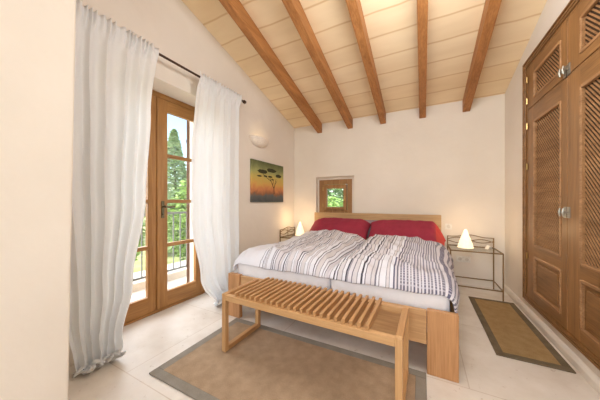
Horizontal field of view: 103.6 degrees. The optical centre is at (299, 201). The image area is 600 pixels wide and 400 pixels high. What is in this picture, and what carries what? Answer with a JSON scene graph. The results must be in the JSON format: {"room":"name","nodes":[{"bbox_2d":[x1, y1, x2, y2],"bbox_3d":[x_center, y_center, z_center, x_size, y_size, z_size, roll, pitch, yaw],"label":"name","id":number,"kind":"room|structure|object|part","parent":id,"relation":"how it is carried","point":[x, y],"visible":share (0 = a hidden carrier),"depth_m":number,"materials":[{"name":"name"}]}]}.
{"room":"bedroom","nodes":[
{"label":"bedroom","id":0,"kind":"room"},
{"bbox_2d":[0,0,75,399],"bbox_3d":[-1.879,-0.902,0.316,0.745,4.104,2.225,0,0,28],"label":"wall","id":1,"kind":"structure","parent":0,"point":[37,37],"depth_m":1.07,"materials":[{"name":"paint"}]},
{"bbox_2d":[69,0,293,366],"bbox_3d":[-1.662,-0.904,2.145,0.550,4.107,5.670,0,0,28],"label":"wall","id":2,"kind":"structure","parent":0,"point":[179,35],"depth_m":3.01,"materials":[{"name":"paint"}]},
{"bbox_2d":[123,90,204,326],"bbox_3d":[-1.478,0.000,2.478,0.130,2.300,1.170,0,0,28],"label":"door","id":3,"kind":"structure","parent":2,"relation":"in","point":[158,298],"depth_m":2.46,"materials":[{"name":"brown wood"}]},
{"bbox_3d":[-1.410,0.080,2.535,0.062,0.180,0.126,0,0,28],"label":"handle","id":4,"kind":"part","parent":3,"relation":"part of","materials":[{"name":"metal"}]},
{"bbox_2d":[186,121,189,282],"bbox_3d":[-1.600,0.000,3.408,0.051,2.240,0.540,0,0,-23],"label":"window shutter","id":5,"kind":"object","parent":2,"relation":"attached to","point":[188,122],"visible":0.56,"depth_m":3.16,"materials":[{"name":"brown wood"}]},
{"bbox_2d":[159,53,245,103],"bbox_3d":[-1.192,-1.318,2.314,0.126,0.044,1.885,0,0,28],"label":"curtain rod","id":6,"kind":"object","parent":2,"relation":"attached to","point":[160,54],"visible":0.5,"depth_m":2.28,"materials":[{"name":"black metal"}]},
{"bbox_2d":[69,0,158,377],"bbox_3d":[-1.343,-0.109,1.741,0.226,2.495,0.686,0,0,28],"label":"curtain","id":7,"kind":"object","parent":6,"relation":"hanging from","point":[115,68],"visible":0.88,"depth_m":1.73,"materials":[{"name":"fabric"}]},
{"bbox_2d":[191,71,241,305],"bbox_3d":[-0.863,-0.109,2.662,0.216,2.495,0.763,0,0,28],"label":"curtain","id":8,"kind":"object","parent":6,"relation":"hanging from","point":[215,134],"visible":0.88,"depth_m":2.66,"materials":[{"name":"fabric"}]},
{"bbox_2d":[249,135,268,147],"bbox_3d":[-0.568,-0.885,3.509,0.131,0.131,0.410,0,0,28],"label":"wall sconce","id":9,"kind":"object","parent":2,"relation":"attached to","point":[258,141],"visible":1,"depth_m":3.43,"materials":[{"name":"paint"}]},
{"bbox_2d":[250,159,282,201],"bbox_3d":[-0.500,-0.308,3.744,0.030,0.620,0.860,0,0,28],"label":"picture","id":10,"kind":"object","parent":2,"relation":"attached to","point":[266,179],"visible":1,"depth_m":3.65,"materials":[{"name":"fabric"}]},
{"bbox_3d":[-0.477,-0.442,3.758,0.002,0.186,0.677,0,0,28],"label":"painted crown","id":11,"kind":"part","parent":10,"relation":"part of","materials":[{"name":"green paint"}]},
{"bbox_2d":[68,284,599,399],"bbox_3d":[0.098,1.210,1.313,4.440,0.120,6.320,0,0,28],"label":"floor","id":12,"kind":"structure","parent":0,"point":[149,342],"depth_m":1.72,"materials":[{"name":"tile"}]},
{"bbox_2d":[149,318,426,399],"bbox_3d":[-0.083,1.145,1.575,1.647,0.011,0.848,0,0,27],"label":"area rug","id":13,"kind":"object","parent":12,"relation":"on","point":[269,363],"visible":1,"depth_m":1.59,"materials":[{"name":"beige carpet"}]},
{"bbox_2d":[222,277,408,399],"bbox_3d":[0.064,0.905,1.686,1.268,0.466,0.430,0,0,29],"label":"slatted bench","id":14,"kind":"object","parent":13,"relation":"on","point":[295,301],"visible":1,"depth_m":1.57,"materials":[{"name":"brown wood"}]},
{"bbox_3d":[-0.572,0.918,1.807,0.036,0.440,0.036,0,0,29],"label":"leg","id":15,"kind":"part","parent":14,"relation":"part of","materials":[{"name":"brown wood"}]},
{"bbox_3d":[-0.384,0.918,2.153,0.036,0.440,0.036,0,0,29],"label":"leg","id":16,"kind":"part","parent":14,"relation":"part of","materials":[{"name":"brown wood"}]},
{"bbox_3d":[-0.030,0.724,1.513,1.196,0.044,0.036,0,0,29],"label":"long rail","id":17,"kind":"part","parent":14,"relation":"part of","materials":[{"name":"brown wood"}]},
{"bbox_3d":[0.158,0.724,1.859,1.196,0.044,0.036,0,0,28],"label":"long rail","id":18,"kind":"part","parent":14,"relation":"part of","materials":[{"name":"brown wood"}]},
{"bbox_3d":[0.511,0.918,1.219,0.036,0.440,0.036,0,0,28],"label":"leg","id":19,"kind":"part","parent":14,"relation":"part of","materials":[{"name":"brown wood"}]},
{"bbox_3d":[0.699,0.918,1.565,0.036,0.440,0.036,0,0,29],"label":"leg","id":20,"kind":"part","parent":14,"relation":"part of","materials":[{"name":"brown wood"}]},
{"bbox_2d":[280,227,295,241],"bbox_3d":[-0.055,0.798,4.178,0.383,0.705,0.528,0,0,28],"label":"bedside table","id":21,"kind":"object","parent":12,"relation":"on","point":[286,227],"visible":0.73,"depth_m":4.21,"materials":[{"name":"brown metal"}]},
{"bbox_2d":[295,222,303,235],"bbox_3d":[0.001,0.475,4.171,0.179,0.244,0.177,0,0,28],"label":"table lamp","id":22,"kind":"object","parent":21,"relation":"on","point":[299,231],"visible":0.85,"depth_m":4.12,"materials":[{"name":"white glass"}]},
{"bbox_2d":[228,212,458,382],"bbox_3d":[0.639,0.667,2.878,1.985,0.966,2.115,0,0,28],"label":"double bed","id":23,"kind":"object","parent":12,"relation":"on","point":[438,329],"visible":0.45,"depth_m":1.60,"materials":[{"name":"brown wood"}]},
{"bbox_3d":[-0.654,0.936,2.384,0.148,0.428,0.045,0,0,28],"label":"leg","id":24,"kind":"part","parent":23,"relation":"part of","materials":[{"name":"brown wood"}]},
{"bbox_2d":[238,264,330,290],"bbox_3d":[0.243,0.763,3.082,1.015,0.317,1.968,0,0,28],"label":"mattress","id":25,"kind":"object","parent":23,"relation":"on","point":[246,270],"visible":0.02,"depth_m":2.17,"materials":[{"name":"white fabric"}]},
{"bbox_2d":[233,230,364,277],"bbox_3d":[0.131,0.561,2.931,1.075,0.311,1.679,0,0,28],"label":"duvet","id":26,"kind":"object","parent":25,"relation":"on","point":[313,253],"visible":0.96,"depth_m":2.35,"materials":[{"name":"white fabric"}]},
{"bbox_2d":[310,217,370,239],"bbox_3d":[0.588,0.437,3.707,0.980,0.365,0.426,0,0,28],"label":"pillow","id":27,"kind":"object","parent":25,"relation":"on","point":[360,227],"visible":0.61,"depth_m":3.62,"materials":[{"name":"red fabric"}]},
{"bbox_2d":[365,220,377,237],"bbox_3d":[1.122,0.420,3.671,0.460,0.290,0.131,0,0,28],"label":"pillow","id":28,"kind":"object","parent":25,"relation":"on","point":[369,221],"visible":0.12,"depth_m":3.66,"materials":[{"name":"grey fabric"}]},
{"bbox_3d":[1.132,0.657,3.788,1.950,0.946,0.045,0,0,28],"label":"headboard","id":29,"kind":"part","parent":23,"relation":"part of","materials":[{"name":"brown wood"}]},
{"bbox_2d":[331,279,449,311],"bbox_3d":[1.081,0.763,2.646,0.855,0.317,1.968,0,0,28],"label":"mattress","id":30,"kind":"object","parent":23,"relation":"on","point":[424,301],"visible":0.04,"depth_m":1.73,"materials":[{"name":"white fabric"}]},
{"bbox_2d":[327,234,459,312],"bbox_3d":[1.025,0.602,2.444,0.991,0.348,1.637,0,0,28],"label":"duvet","id":31,"kind":"object","parent":30,"relation":"on","point":[404,263],"visible":1,"depth_m":1.92,"materials":[{"name":"white fabric"}]},
{"bbox_2d":[368,220,445,245],"bbox_3d":[1.444,0.527,3.250,1.000,0.544,0.426,0,0,28],"label":"pillow","id":32,"kind":"object","parent":30,"relation":"on","point":[425,230],"visible":0.69,"depth_m":3.18,"materials":[{"name":"red fabric"}]},
{"bbox_3d":[0.938,0.936,1.555,0.178,0.428,0.045,0,0,28],"label":"leg","id":33,"kind":"part","parent":23,"relation":"part of","materials":[{"name":"brown wood"}]},
{"bbox_3d":[1.470,0.855,2.417,0.030,0.210,1.971,0,0,28],"label":"rail","id":34,"kind":"part","parent":23,"relation":"part of","materials":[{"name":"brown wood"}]},
{"bbox_2d":[447,235,503,300],"bbox_3d":[2.222,0.798,3.037,0.528,0.705,0.433,0,0,28],"label":"bedside table","id":35,"kind":"object","parent":12,"relation":"on","point":[493,248],"visible":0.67,"depth_m":2.95,"materials":[{"name":"brown metal"}]},
{"bbox_2d":[457,229,473,248],"bbox_3d":[2.131,0.475,3.039,0.179,0.244,0.177,0,0,28],"label":"table lamp","id":36,"kind":"object","parent":35,"relation":"on","point":[465,242],"visible":1,"depth_m":3.00,"materials":[{"name":"white glass"}]},
{"bbox_3d":[2.222,0.605,3.037,0.528,0.014,0.433,0,0,28],"label":"frame","id":37,"kind":"part","parent":35,"relation":"part of","materials":[{"name":"brown metal"}]},
{"bbox_3d":[2.222,1.038,3.037,0.524,0.013,0.429,0,0,28],"label":"frame","id":38,"kind":"part","parent":35,"relation":"part of","materials":[{"name":"brown metal"}]},
{"bbox_3d":[2.547,0.812,3.105,0.013,0.675,0.013,0,0,28],"label":"leg","id":39,"kind":"part","parent":35,"relation":"part of","materials":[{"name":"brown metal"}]},
{"bbox_3d":[2.353,0.874,2.732,0.013,0.552,0.013,0,0,28],"label":"leg","id":40,"kind":"part","parent":35,"relation":"part of","materials":[{"name":"brown metal"}]},
{"bbox_2d":[468,296,575,373],"bbox_3d":[1.942,1.145,2.216,0.421,0.011,1.225,0,0,28],"label":"area rug","id":41,"kind":"object","parent":12,"relation":"on","point":[510,333],"visible":1,"depth_m":2.01,"materials":[{"name":"wicker"}]},
{"bbox_2d":[182,0,546,127],"bbox_3d":[0.098,-2.226,1.313,4.440,1.839,6.320,0,0,28],"label":"ceiling","id":42,"kind":"structure","parent":0,"point":[391,25],"depth_m":2.67,"materials":[{"name":"beige wood"}]},
{"bbox_2d":[219,0,321,132],"bbox_3d":[-0.947,-2.104,1.773,0.087,1.704,5.670,0,0,28],"label":"ceiling beam","id":43,"kind":"structure","parent":42,"relation":"attached to","point":[235,9],"depth_m":2.80,"materials":[{"name":"brown wood"}]},
{"bbox_2d":[282,0,352,128],"bbox_3d":[-0.450,-2.104,1.514,0.087,1.704,5.670,0,0,28],"label":"ceiling beam","id":44,"kind":"structure","parent":42,"relation":"attached to","point":[294,8],"depth_m":2.69,"materials":[{"name":"brown wood"}]},
{"bbox_2d":[345,0,385,123],"bbox_3d":[0.024,-2.104,1.267,0.087,1.704,5.670,0,0,28],"label":"ceiling beam","id":45,"kind":"structure","parent":42,"relation":"attached to","point":[354,7],"depth_m":2.59,"materials":[{"name":"brown wood"}]},
{"bbox_2d":[417,0,427,117],"bbox_3d":[0.521,-2.104,1.008,0.087,1.704,5.670,0,0,28],"label":"ceiling beam","id":46,"kind":"structure","parent":42,"relation":"attached to","point":[422,5],"depth_m":2.46,"materials":[{"name":"brown wood"}]},
{"bbox_2d":[462,0,501,111],"bbox_3d":[0.997,-2.104,0.760,0.087,1.704,5.670,0,0,28],"label":"ceiling beam","id":47,"kind":"structure","parent":42,"relation":"attached to","point":[491,7],"depth_m":2.38,"materials":[{"name":"brown wood"}]},
{"bbox_2d":[294,94,504,288],"bbox_3d":[1.409,-0.133,3.940,3.840,2.565,0.350,0,0,28],"label":"wall","id":48,"kind":"structure","parent":0,"point":[449,163],"depth_m":3.48,"materials":[{"name":"paint"}]},
{"bbox_2d":[319,179,351,212],"bbox_3d":[0.638,-0.092,4.268,0.620,0.625,0.100,0,0,28],"label":"window","id":49,"kind":"structure","parent":48,"relation":"in","point":[346,184],"depth_m":4.23,"materials":[{"name":"brown wood"}]},
{"bbox_3d":[0.633,-0.089,4.259,0.436,0.448,0.060,0,0,28],"label":"sash","id":50,"kind":"part","parent":49,"relation":"part of","materials":[{"name":"brown wood"}]},
{"bbox_2d":[445,224,451,229],"bbox_3d":[2.118,0.350,3.365,0.082,0.082,0.014,0,0,28],"label":"light switch","id":51,"kind":"object","parent":48,"relation":"attached to","point":[447,226],"visible":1,"depth_m":3.36,"materials":[{"name":"white plastic"}]},
{"bbox_2d":[456,256,470,262],"bbox_3d":[2.273,0.795,3.284,0.164,0.082,0.014,0,0,28],"label":"wall socket","id":52,"kind":"object","parent":48,"relation":"attached to","point":[458,258],"visible":1,"depth_m":3.28,"materials":[{"name":"white plastic"}]},
{"bbox_2d":[505,0,599,377],"bbox_3d":[1.677,-0.904,0.406,0.700,4.107,5.670,0,0,28],"label":"wall","id":53,"kind":"structure","parent":0,"point":[552,9],"depth_m":2.67,"materials":[{"name":"paint"}]},
{"bbox_2d":[504,284,599,394],"bbox_3d":[1.358,1.109,0.573,0.020,0.083,5.670,0,0,28],"label":"baseboard","id":54,"kind":"structure","parent":53,"relation":"attached to","point":[580,366],"depth_m":1.81,"materials":[{"name":"tile"}]},
{"bbox_2d":[522,0,599,370],"bbox_3d":[2.190,-0.215,1.571,0.666,2.410,1.690,0,0,28],"label":"wardrobe","id":55,"kind":"object","parent":53,"relation":"in","point":[561,76],"visible":1,"depth_m":1.74,"materials":[{"name":"brown wood"}]},
{"bbox_3d":[2.092,-1.105,2.000,0.025,0.253,0.503,0,0,28],"label":"panel moulding","id":56,"kind":"part","parent":55,"relation":"part of","materials":[{"name":"brown wood"}]},
{"bbox_3d":[2.092,0.043,2.000,0.025,1.628,0.503,0,0,28],"label":"panel moulding","id":57,"kind":"part","parent":55,"relation":"part of","materials":[{"name":"brown wood"}]},
{"bbox_3d":[2.100,-1.105,1.996,0.006,0.208,0.458,0,0,28],"label":"lattice panel","id":58,"kind":"part","parent":55,"relation":"part of","materials":[{"name":"brown wood"}]},
{"bbox_3d":[2.100,-0.175,1.996,0.006,1.148,0.458,0,0,28],"label":"lattice panel","id":59,"kind":"part","parent":55,"relation":"part of","materials":[{"name":"brown wood"}]},
{"bbox_3d":[2.111,-1.119,2.018,0.030,0.403,0.714,0,0,28],"label":"wardrobe door","id":60,"kind":"part","parent":55,"relation":"part of","materials":[{"name":"brown wood"}]},
{"bbox_3d":[2.111,0.015,2.018,0.030,1.831,0.714,0,0,28],"label":"wardrobe door","id":61,"kind":"part","parent":55,"relation":"part of","materials":[{"name":"brown wood"}]},
{"bbox_3d":[2.102,0.682,1.995,0.026,0.335,0.490,0,0,28],"label":"raised panel","id":62,"kind":"part","parent":55,"relation":"part of","materials":[{"name":"brown wood"}]},
{"bbox_3d":[1.780,-1.119,1.382,0.030,0.403,0.709,0,0,28],"label":"wardrobe door","id":63,"kind":"part","parent":55,"relation":"part of","materials":[{"name":"brown wood"}]},
{"bbox_3d":[1.780,0.015,1.382,0.030,1.831,0.709,0,0,28],"label":"wardrobe door","id":64,"kind":"part","parent":55,"relation":"part of","materials":[{"name":"brown wood"}]},
{"bbox_3d":[1.761,-1.105,1.363,0.025,0.253,0.458,0,0,28],"label":"panel moulding","id":65,"kind":"part","parent":55,"relation":"part of","materials":[{"name":"brown wood"}]},
{"bbox_3d":[1.761,0.043,1.363,0.025,1.628,0.458,0,0,28],"label":"panel moulding","id":66,"kind":"part","parent":55,"relation":"part of","materials":[{"name":"brown wood"}]},
{"bbox_3d":[1.769,-1.105,1.359,0.006,0.208,0.413,0,0,28],"label":"lattice panel","id":67,"kind":"part","parent":55,"relation":"part of","materials":[{"name":"brown wood"}]},
{"bbox_3d":[1.770,0.682,1.359,0.026,0.335,0.445,0,0,28],"label":"raised panel","id":68,"kind":"part","parent":55,"relation":"part of","materials":[{"name":"brown wood"}]},
{"bbox_3d":[1.769,-0.175,1.359,0.006,1.148,0.413,0,0,28],"label":"lattice panel","id":69,"kind":"part","parent":55,"relation":"part of","materials":[{"name":"brown wood"}]},
{"label":"outside","id":70,"kind":"structure","parent":0,"visible":0},
{"bbox_2d":[133,217,185,272],"bbox_3d":[-9.282,1.750,14.979,21.700,0.300,42.000,0,0,28],"label":"ground","id":71,"kind":"structure","parent":70,"point":[137,266],"depth_m":6.57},
{"bbox_2d":[135,212,145,260],"bbox_3d":[-3.834,0.573,4.761,1.403,2.059,1.374,0,0,28],"label":"bush","id":72,"kind":"object","parent":71,"relation":"on","point":[144,224],"visible":0.02,"depth_m":4.97,"materials":[{"name":"green plant"}]},
{"bbox_2d":[167,128,186,252],"bbox_3d":[-3.977,-0.373,7.490,1.486,3.948,1.518,0,0,28],"label":"cypress tree","id":73,"kind":"object","parent":71,"relation":"on","point":[174,147],"visible":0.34,"depth_m":7.32,"materials":[{"name":"green plant"}]},
{"bbox_2d":[167,179,186,260],"bbox_3d":[-2.860,0.501,6.163,1.265,2.204,1.291,0,0,28],"label":"bush","id":74,"kind":"object","parent":71,"relation":"on","point":[179,207],"visible":0.25,"depth_m":5.83,"materials":[{"name":"green plant"}]},
{"bbox_2d":[328,184,342,206],"bbox_3d":[1.923,-0.088,13.559,5.351,3.379,5.346,0,0,28],"label":"tree","id":75,"kind":"object","parent":71,"relation":"on","point":[339,192],"visible":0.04,"depth_m":12.19,"materials":[{"name":"green plant"}]},
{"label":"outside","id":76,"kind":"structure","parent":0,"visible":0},
{"bbox_3d":[12.291,1.750,13.105,18.300,0.300,25.400,0,0,28],"label":"ground","id":77,"kind":"structure","parent":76,"visible":0},
{"bbox_2d":[328,196,342,206],"bbox_3d":[1.366,0.692,8.530,2.198,1.821,2.201,0,0,28],"label":"bush","id":78,"kind":"object","parent":77,"relation":"on","point":[336,204],"visible":0.07,"depth_m":8.29,"materials":[{"name":"green plant"}]},
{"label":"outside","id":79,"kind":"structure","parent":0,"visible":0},
{"bbox_2d":[130,260,186,301],"bbox_3d":[-2.637,1.545,2.557,1.560,0.710,7.100,0,0,28],"label":"floor","id":80,"kind":"structure","parent":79,"point":[139,294],"depth_m":3.45,"materials":[{"name":"stone"}]},
{"bbox_2d":[132,263,186,291],"bbox_3d":[-2.132,1.140,3.647,0.350,0.100,4.500,0,0,28],"label":"trim","id":81,"kind":"structure","parent":80,"relation":"on","point":[140,284],"depth_m":3.58,"materials":[{"name":"stone"}]},
{"bbox_2d":[133,211,186,280],"bbox_3d":[-2.133,0.675,3.591,0.036,1.030,4.400,0,0,28],"label":"terrace railing","id":82,"kind":"object","parent":80,"relation":"on","point":[173,213],"visible":0.02,"depth_m":3.78,"materials":[{"name":"metal"}]},
{"bbox_3d":[-2.133,1.079,3.591,0.030,0.022,4.400,0,0,28],"label":"rail","id":83,"kind":"part","parent":82,"relation":"part of","materials":[{"name":"metal"}]},
{"bbox_3d":[-2.133,0.175,3.591,0.030,0.030,4.400,0,0,28],"label":"rail","id":84,"kind":"part","parent":82,"relation":"part of","materials":[{"name":"metal"}]}
]}

